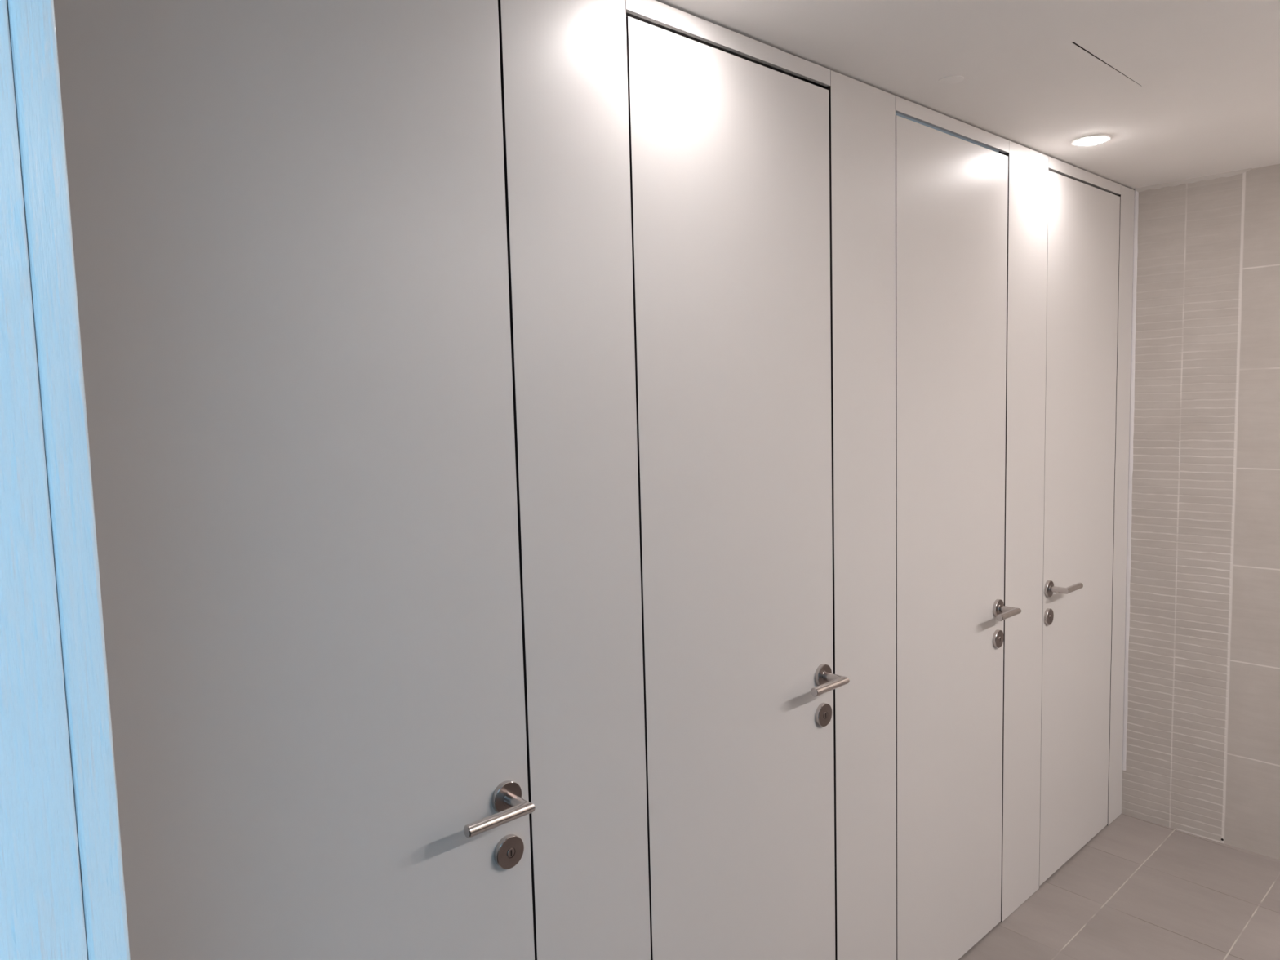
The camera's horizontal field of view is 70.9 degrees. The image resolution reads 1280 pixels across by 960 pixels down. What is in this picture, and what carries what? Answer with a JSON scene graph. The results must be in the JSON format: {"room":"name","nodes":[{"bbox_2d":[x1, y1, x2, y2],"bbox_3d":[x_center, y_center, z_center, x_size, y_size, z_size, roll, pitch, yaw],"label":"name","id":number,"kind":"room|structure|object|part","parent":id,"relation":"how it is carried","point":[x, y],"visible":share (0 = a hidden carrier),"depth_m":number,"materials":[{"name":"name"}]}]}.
{"room":"public restroom","nodes":[
{"label":"public restroom","id":0,"kind":"room"},
{"bbox_2d":[626,0,1279,193],"bbox_3d":[2.243,-0.697,-0.965,5.266,0.030,9.650,-6,7,-43],"label":"ceiling","id":1,"kind":"structure","parent":0,"point":[1025,82],"depth_m":2.02,"materials":[{"name":"paint"}]},
{"bbox_2d":[625,0,830,86],"bbox_3d":[0.190,-0.845,1.740,0.598,0.034,0.010,-6,7,-43],"label":"header panel","id":2,"kind":"object","parent":1,"relation":"attached to","point":[653,11],"visible":1,"depth_m":1.71,"materials":[{"name":"white laminate"}]},
{"bbox_2d":[937,75,964,84],"bbox_3d":[0.704,-0.905,2.034,0.056,0.002,0.056,-6,7,-43],"label":"plate","id":3,"kind":"object","parent":1,"relation":"attached to","point":[953,79],"visible":1,"depth_m":2.03,"materials":[{"name":"paint"}]},
{"bbox_2d":[895,95,1008,153],"bbox_3d":[0.817,-0.913,2.325,0.596,0.034,0.010,-6,7,-43],"label":"header panel","id":4,"kind":"object","parent":1,"relation":"attached to","point":[904,107],"visible":1,"depth_m":2.29,"materials":[{"name":"white laminate"}]},
{"bbox_2d":[1048,156,1120,195],"bbox_3d":[1.443,-0.981,2.910,0.594,0.034,0.010,-6,7,-43],"label":"header panel","id":5,"kind":"object","parent":1,"relation":"attached to","point":[1055,165],"visible":1,"depth_m":2.89,"materials":[{"name":"white laminate"}]},
{"bbox_2d":[1070,133,1111,146],"bbox_3d":[1.280,-0.961,2.552,0.106,0.011,0.106,-6,7,-43],"label":"recessed light","id":6,"kind":"object","parent":1,"relation":"in","point":[1091,140],"visible":1,"depth_m":2.53,"materials":[{"name":"white plastic"}]},
{"bbox_2d":[1074,136,1107,146],"bbox_3d":[1.280,-0.960,2.552,0.085,0.009,0.085,-6,7,-43],"label":"diffuser","id":7,"kind":"object","parent":6,"relation":"attached to","point":[1083,140],"depth_m":2.54,"materials":[{"name":"white plastic"}]},
{"bbox_2d":[1071,41,1139,84],"bbox_3d":[1.029,-0.923,1.970,0.410,0.028,0.001,-6,7,-43],"label":"trim","id":8,"kind":"structure","parent":1,"relation":"attached to","point":[1072,42],"depth_m":1.92,"materials":[{"name":"metal"}]},
{"bbox_2d":[1073,0,1279,85],"bbox_3d":[1.171,-0.908,1.820,0.410,0.018,0.413,-6,7,-43],"label":"access hatch","id":9,"kind":"object","parent":1,"relation":"attached to","point":[1213,33],"visible":0.78,"depth_m":1.84,"materials":[{"name":"paint"}]},
{"bbox_2d":[958,813,1279,959],"bbox_3d":[2.305,1.678,-0.756,5.266,0.120,9.650,-6,7,-43],"label":"floor","id":10,"kind":"structure","parent":0,"point":[1139,889],"depth_m":2.79,"materials":[{"name":"grey tile"}]},
{"bbox_2d":[53,0,535,959],"bbox_3d":[-0.388,0.373,1.241,0.589,2.253,0.097,-6,7,-43],"label":"door","id":11,"kind":"structure","parent":10,"relation":"on","point":[288,217],"depth_m":1.19,"materials":[{"name":"white laminate"}]},
{"bbox_3d":[-0.227,0.512,1.378,0.118,0.019,0.062,-6,7,-43],"label":"lever handle","id":12,"kind":"part","parent":11,"relation":"part of","materials":[{"name":"silver metal"}]},
{"bbox_2d":[497,0,650,959],"bbox_3d":[-0.100,0.319,1.555,0.259,2.304,0.030,-6,7,-43],"label":"panel","id":13,"kind":"object","parent":10,"relation":"on","point":[564,73],"visible":0.83,"depth_m":1.51,"materials":[{"name":"white laminate"}]},
{"bbox_2d":[626,16,849,959],"bbox_3d":[0.236,0.305,1.823,0.588,2.253,0.097,-6,7,-43],"label":"door","id":14,"kind":"structure","parent":10,"relation":"on","point":[729,153],"depth_m":1.79,"materials":[{"name":"white laminate"}]},
{"bbox_3d":[0.397,0.445,1.960,0.118,0.019,0.062,-6,7,-43],"label":"lever handle","id":15,"kind":"part","parent":14,"relation":"part of","materials":[{"name":"silver metal"}]},
{"bbox_2d":[819,70,896,959],"bbox_3d":[0.527,0.251,2.139,0.262,2.304,0.030,-6,7,-43],"label":"panel","id":16,"kind":"object","parent":10,"relation":"on","point":[862,116],"visible":0.75,"depth_m":2.11,"materials":[{"name":"white laminate"}]},
{"bbox_2d":[895,115,1021,959],"bbox_3d":[0.862,0.237,2.408,0.587,2.253,0.097,-6,7,-43],"label":"door","id":17,"kind":"structure","parent":10,"relation":"on","point":[952,192],"depth_m":2.39,"materials":[{"name":"white laminate"}]},
{"bbox_3d":[1.023,0.377,2.544,0.118,0.019,0.062,-6,7,-43],"label":"lever handle","id":18,"kind":"part","parent":17,"relation":"part of","materials":[{"name":"silver metal"}]},
{"bbox_2d":[999,140,1048,922],"bbox_3d":[1.153,0.183,2.724,0.264,2.304,0.030,-6,7,-43],"label":"panel","id":19,"kind":"object","parent":10,"relation":"on","point":[1028,168],"visible":0.76,"depth_m":2.70,"materials":[{"name":"white laminate"}]},
{"bbox_2d":[1039,170,1119,885],"bbox_3d":[1.488,0.168,2.993,0.589,2.256,0.097,-6,7,-43],"label":"door","id":20,"kind":"structure","parent":10,"relation":"on","point":[1084,220],"depth_m":2.98,"materials":[{"name":"white laminate"}]},
{"bbox_3d":[1.350,0.341,2.850,0.118,0.019,0.062,-6,7,-43],"label":"lever handle","id":21,"kind":"part","parent":20,"relation":"part of","materials":[{"name":"silver metal"}]},
{"bbox_2d":[1106,185,1134,825],"bbox_3d":[1.734,0.120,3.267,0.138,2.304,0.030,-6,7,-43],"label":"panel","id":22,"kind":"object","parent":10,"relation":"on","point":[1126,196],"visible":0.71,"depth_m":3.25,"materials":[{"name":"white laminate"}]},
{"bbox_2d":[1121,164,1279,860],"bbox_3d":[2.222,0.135,2.936,0.120,2.310,4.020,-6,7,-43],"label":"wall","id":23,"kind":"structure","parent":0,"point":[1202,760],"depth_m":3.12,"materials":[{"name":"grey tile"}]},
{"bbox_2d":[1122,188,1138,770],"bbox_3d":[1.794,0.029,3.288,0.008,2.138,0.014,-6,7,-43],"label":"trim","id":24,"kind":"structure","parent":23,"relation":"attached to","point":[1136,193],"depth_m":3.29,"materials":[{"name":"plastic"}]},
{"bbox_2d":[1135,168,1252,191],"bbox_3d":[1.883,-1.021,3.068,0.013,0.014,0.350,-6,7,-43],"label":"trim","id":25,"kind":"structure","parent":23,"relation":"attached to","point":[1240,171],"depth_m":3.06,"materials":[{"name":"paint"}]},
{"bbox_3d":[1.521,0.546,-1.531,0.157,2.310,9.300,-6,7,-43],"label":"wall","id":26,"kind":"structure","parent":0,"visible":0},
{"bbox_2d":[0,0,130,959],"bbox_3d":[-0.134,0.498,0.249,0.184,2.182,0.824,-6,7,-43],"label":"door","id":27,"kind":"structure","parent":26,"relation":"in","point":[62,889],"depth_m":0.51,"materials":[{"name":"paint"}]}
]}

